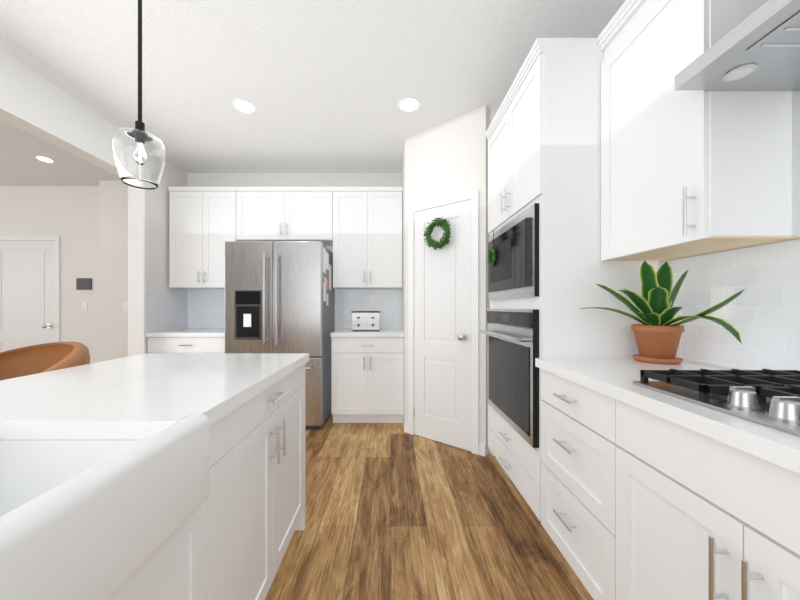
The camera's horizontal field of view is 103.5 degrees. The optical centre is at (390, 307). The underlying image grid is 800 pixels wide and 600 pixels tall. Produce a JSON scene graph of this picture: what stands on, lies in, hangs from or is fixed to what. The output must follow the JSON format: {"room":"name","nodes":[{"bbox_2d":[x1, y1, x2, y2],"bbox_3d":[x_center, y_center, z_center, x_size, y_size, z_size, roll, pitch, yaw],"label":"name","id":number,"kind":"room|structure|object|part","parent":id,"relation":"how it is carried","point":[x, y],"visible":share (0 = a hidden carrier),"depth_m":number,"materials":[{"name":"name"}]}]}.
{"room":"kitchen","nodes":[
{"label":"kitchen","id":0,"kind":"room"},
{"bbox_2d":[0,181,127,363],"bbox_3d":[-4.768,-0.210,4.060,4.465,2.740,0.280,0,0,0],"label":"wall","id":1,"kind":"structure","parent":0,"point":[88,225],"depth_m":4.10,"materials":[{"name":"white paint"}]},
{"bbox_2d":[0,236,59,351],"bbox_3d":[-4.765,0.116,4.056,0.926,2.088,0.085,0,0,0],"label":"room door","id":2,"kind":"structure","parent":1,"relation":"in","point":[29,290],"depth_m":4.09,"materials":[{"name":"white paint"}]},
{"bbox_2d":[76,278,91,289],"bbox_3d":[-3.985,-0.305,4.090,0.190,0.150,0.017,0,0,0],"label":"thermostat","id":3,"kind":"object","parent":1,"relation":"attached to","point":[83,283],"visible":0.96,"depth_m":4.08,"materials":[{"name":"black plastic"}]},
{"bbox_2d":[82,302,86,310],"bbox_3d":[-3.985,-0.018,4.093,0.070,0.115,0.011,0,0,0],"label":"light switch","id":4,"kind":"object","parent":1,"relation":"attached to","point":[84,306],"visible":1,"depth_m":4.09,"materials":[{"name":"white plastic"}]},
{"bbox_2d":[145,159,187,352],"bbox_3d":[-2.462,-0.210,3.380,0.145,2.740,0.640,0,0,0],"label":"wall","id":5,"kind":"structure","parent":0,"point":[157,236],"depth_m":3.25,"materials":[{"name":"white paint"}]},
{"bbox_2d":[0,49,118,175],"bbox_3d":[-2.462,-1.400,0.030,0.145,0.360,6.060,0,0,0],"label":"header","id":6,"kind":"object","parent":5,"relation":"attached to","point":[36,104],"depth_m":2.23,"materials":[{"name":"white paint"}]},
{"bbox_2d":[128,185,144,356],"bbox_3d":[-2.462,-0.029,3.049,0.153,2.378,0.018,0,0,0],"label":"trim","id":7,"kind":"structure","parent":5,"relation":"attached to","point":[136,271],"depth_m":3.04,"materials":[{"name":"white paint"}]},
{"bbox_2d":[145,286,187,332],"bbox_3d":[-2.386,0.016,3.381,0.005,0.456,0.637,0,0,0],"label":"tile backsplash","id":8,"kind":"structure","parent":5,"relation":"attached to","point":[166,308],"depth_m":3.33,"materials":[{"name":"white tile"}]},
{"bbox_2d":[188,173,401,330],"bbox_3d":[-0.588,-0.210,3.750,3.895,2.740,0.100,0,0,0],"label":"wall","id":9,"kind":"structure","parent":0,"point":[294,179],"depth_m":3.70,"materials":[{"name":"white paint"}]},
{"bbox_2d":[168,187,402,288],"bbox_3d":[-1.120,-0.748,3.506,2.490,1.072,0.384,0,0,0],"label":"upper cabinet","id":10,"kind":"object","parent":9,"relation":"attached to","point":[359,229],"visible":0.98,"depth_m":3.36,"materials":[{"name":"white paint"}]},
{"bbox_2d":[188,289,401,327],"bbox_3d":[-1.127,0.016,3.696,2.512,0.456,0.005,0,0,0],"label":"tile backsplash","id":11,"kind":"structure","parent":9,"relation":"attached to","point":[206,308],"depth_m":3.69,"materials":[{"name":"white tile"}]},
{"bbox_2d":[369,295,374,304],"bbox_3d":[-0.220,-0.087,3.690,0.070,0.115,0.008,0,0,0],"label":"outlet","id":12,"kind":"object","parent":11,"relation":"attached to","point":[371,299],"visible":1,"depth_m":3.69,"materials":[{"name":"white plastic"}]},
{"bbox_2d":[0,0,625,185],"bbox_3d":[-2.770,-1.610,0.600,8.460,0.060,7.200,0,0,0],"label":"ceiling","id":13,"kind":"structure","parent":0,"point":[324,86],"depth_m":2.08,"materials":[{"name":"white paint"}]},
{"bbox_2d":[35,156,54,162],"bbox_3d":[-3.680,-1.576,3.350,0.140,0.008,0.140,0,0,0],"label":"recessed light","id":14,"kind":"object","parent":13,"relation":"in","point":[42,158],"visible":0.98,"depth_m":3.35,"materials":[{"name":"white paint"}]},
{"bbox_2d":[111,0,165,189],"bbox_3d":[-1.036,-1.044,1.300,0.178,1.072,0.178,0,0,0],"label":"pendant lamp","id":15,"kind":"object","parent":13,"relation":"hanging from","point":[139,153],"visible":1,"depth_m":1.25,"materials":[{"name":"clear glass"}]},
{"bbox_2d":[232,99,255,112],"bbox_3d":[-1.150,-1.576,2.470,0.170,0.008,0.170,0,0,0],"label":"recessed light","id":16,"kind":"object","parent":13,"relation":"in","point":[243,105],"visible":1,"depth_m":2.46,"materials":[{"name":"white paint"}]},
{"bbox_2d":[398,97,419,111],"bbox_3d":[0.140,-1.576,2.450,0.170,0.008,0.170,0,0,0],"label":"recessed light","id":17,"kind":"object","parent":13,"relation":"in","point":[408,104],"visible":1,"depth_m":2.44,"materials":[{"name":"white paint"}]},
{"bbox_2d":[265,412,593,599],"bbox_3d":[-2.770,1.190,0.600,8.460,0.060,7.200,0,0,0],"label":"floor","id":18,"kind":"structure","parent":0,"point":[394,511],"depth_m":1.64,"materials":[{"name":"brown wood"}]},
{"bbox_2d":[0,342,89,380],"bbox_3d":[-1.625,0.665,1.331,0.556,0.993,0.493,0,0,0],"label":"stool","id":19,"kind":"object","parent":18,"relation":"on","point":[31,360],"visible":0.21,"depth_m":1.50,"materials":[{"name":"brown"}]},
{"bbox_2d":[0,357,308,599],"bbox_3d":[-0.732,0.723,0.340,0.636,0.876,2.640,0,0,0],"label":"kitchen island","id":20,"kind":"object","parent":18,"relation":"on","point":[230,537],"depth_m":0.96,"materials":[{"name":"white wood"}]},
{"bbox_2d":[0,353,307,432],"bbox_3d":[-0.873,0.265,0.340,0.874,0.040,2.680,0,0,0],"label":"island countertop","id":21,"kind":"structure","parent":20,"relation":"on","point":[147,392],"depth_m":0.93,"materials":[{"name":"white stone"}]},
{"bbox_2d":[0,414,208,599],"bbox_3d":[-0.648,0.364,0.297,0.473,0.247,0.835,0,0,0],"label":"farmhouse sink","id":22,"kind":"object","parent":21,"relation":"in","point":[93,519],"visible":0.9,"depth_m":0.49,"materials":[{"name":"white ceramic"}]},
{"bbox_2d":[146,328,224,352],"bbox_3d":[-1.991,0.703,3.368,0.786,0.915,0.648,0,0,0],"label":"base cabinet","id":23,"kind":"object","parent":18,"relation":"on","point":[199,340],"visible":0.31,"depth_m":3.08,"materials":[{"name":"white paint"}]},
{"bbox_2d":[225,241,334,428],"bbox_3d":[-1.105,0.270,3.276,0.904,1.780,0.807,0,0,0],"label":"fridge","id":24,"kind":"object","parent":18,"relation":"on","point":[306,319],"depth_m":2.94,"materials":[{"name":"grey metal"}]},
{"bbox_3d":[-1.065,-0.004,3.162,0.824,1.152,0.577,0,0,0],"label":"fridge handle","id":25,"kind":"part","parent":24,"relation":"part of","materials":[{"name":"silver metal"}]},
{"bbox_2d":[331,328,403,422],"bbox_3d":[-0.230,0.703,3.368,0.714,0.915,0.648,0,0,0],"label":"base cabinet","id":26,"kind":"object","parent":18,"relation":"on","point":[367,376],"visible":1,"depth_m":3.09,"materials":[{"name":"white paint"}]},
{"bbox_2d":[351,311,379,330],"bbox_3d":[-0.265,0.141,3.378,0.298,0.206,0.192,0,0,0],"label":"toaster","id":27,"kind":"object","parent":26,"relation":"on","point":[365,320],"visible":1,"depth_m":3.30,"materials":[{"name":"silver metal"}]},
{"bbox_2d":[536,366,606,599],"bbox_3d":[1.038,0.723,1.243,0.627,0.876,0.570,0,0,0],"label":"base cabinet","id":28,"kind":"object","parent":18,"relation":"on","point":[573,418],"depth_m":1.23,"materials":[{"name":"white paint"}]},
{"bbox_2d":[486,38,668,520],"bbox_3d":[1.020,-0.075,1.945,0.664,2.470,0.830,0,0,0],"label":"tall cabinet","id":29,"kind":"object","parent":18,"relation":"on","point":[543,133],"visible":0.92,"depth_m":1.53,"materials":[{"name":"white paint"}]},
{"bbox_2d":[480,309,538,447],"bbox_3d":[0.690,0.355,1.945,0.098,0.690,0.748,0,0,0],"label":"wall oven","id":30,"kind":"object","parent":29,"relation":"attached to","point":[512,381],"visible":1,"depth_m":1.79,"materials":[{"name":"silver metal"}]},
{"bbox_2d":[487,203,538,299],"bbox_3d":[0.700,-0.289,1.945,0.078,0.468,0.748,0,0,0],"label":"microwave","id":31,"kind":"object","parent":29,"relation":"attached to","point":[513,271],"depth_m":1.76,"materials":[{"name":"silver metal"}]},
{"bbox_3d":[0.679,-0.399,2.131,0.036,0.248,0.138,0,0,0],"label":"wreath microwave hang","id":32,"kind":"part","parent":31,"relation":"part of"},
{"bbox_2d":[607,398,799,599],"bbox_3d":[1.038,0.723,0.618,0.627,0.876,0.800,0,0,0],"label":"base cabinet","id":33,"kind":"object","parent":18,"relation":"on","point":[648,494],"depth_m":0.76,"materials":[{"name":"white paint"}]},
{"bbox_2d":[535,358,799,477],"bbox_3d":[1.026,0.265,0.264,0.652,0.040,2.528,0,0,0],"label":"countertop","id":34,"kind":"structure","parent":33,"relation":"on","point":[613,377],"depth_m":0.81,"materials":[{"name":"white stone"}]},
{"bbox_2d":[581,261,744,363],"bbox_3d":[1.079,0.021,1.316,0.437,0.446,0.408,0,0,0],"label":"potted snake plant","id":35,"kind":"object","parent":34,"relation":"on","point":[656,333],"visible":1,"depth_m":1.37,"materials":[{"name":"green plant"}]},
{"bbox_2d":[633,369,799,435],"bbox_3d":[1.035,0.216,0.630,0.520,0.055,0.760,0,0,0],"label":"cooktop","id":36,"kind":"object","parent":34,"relation":"in","point":[769,397],"visible":1,"depth_m":0.80,"materials":[{"name":"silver metal"}]},
{"bbox_2d":[402,105,499,455],"bbox_3d":[0.745,-0.210,3.080,1.230,2.740,1.240,0,0,0],"label":"wall","id":37,"kind":"structure","parent":0,"point":[449,158],"depth_m":2.62,"materials":[{"name":"white paint"}]},
{"bbox_2d":[408,190,478,454],"bbox_3d":[0.429,0.116,2.697,0.538,2.088,0.437,0,0,0],"label":"pantry door","id":38,"kind":"structure","parent":37,"relation":"in","point":[443,344],"depth_m":2.67,"materials":[{"name":"white paint"}]},
{"bbox_2d":[424,217,450,250],"bbox_3d":[0.391,-0.620,2.649,0.273,0.280,0.080,0,0,40],"label":"wreath","id":39,"kind":"object","parent":38,"relation":"hanging from","point":[440,222],"depth_m":2.63,"materials":[{"name":"green plant"}]},
{"bbox_2d":[404,422,485,455],"bbox_3d":[0.431,1.115,2.700,0.782,0.090,0.012,0,0,39],"label":"baseboard","id":40,"kind":"structure","parent":37,"relation":"attached to","point":[482,449],"depth_m":2.47,"materials":[{"name":"white paint"}]},
{"bbox_3d":[1.410,-0.210,0.600,0.100,2.740,7.200,0,0,0],"label":"wall","id":41,"kind":"structure","parent":0,"visible":0},
{"bbox_2d":[597,0,799,260],"bbox_3d":[1.165,-0.768,1.274,0.374,1.084,0.508,0,0,0],"label":"upper cabinet","id":42,"kind":"object","parent":41,"relation":"attached to","point":[688,173],"visible":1,"depth_m":1.11,"materials":[{"name":"white paint"}]},
{"bbox_2d":[670,239,799,370],"bbox_3d":[1.357,-0.248,0.264,0.005,0.984,2.528,0,0,0],"label":"tile backsplash","id":43,"kind":"structure","parent":41,"relation":"attached to","point":[764,321],"depth_m":1.20,"materials":[{"name":"white tile"}]},
{"bbox_2d":[710,286,730,318],"bbox_3d":[1.350,-0.018,1.292,0.008,0.131,0.075,0,0,0],"label":"outlet","id":44,"kind":"object","parent":43,"relation":"attached to","point":[718,295],"visible":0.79,"depth_m":1.28,"materials":[{"name":"white plastic"}]},
{"bbox_2d":[675,0,799,89],"bbox_3d":[1.133,-1.136,0.639,0.437,0.884,0.754,0,0,0],"label":"range hood","id":45,"kind":"object","parent":41,"relation":"attached to","point":[758,48],"visible":1,"depth_m":0.89,"materials":[{"name":"silver metal"}]}
]}

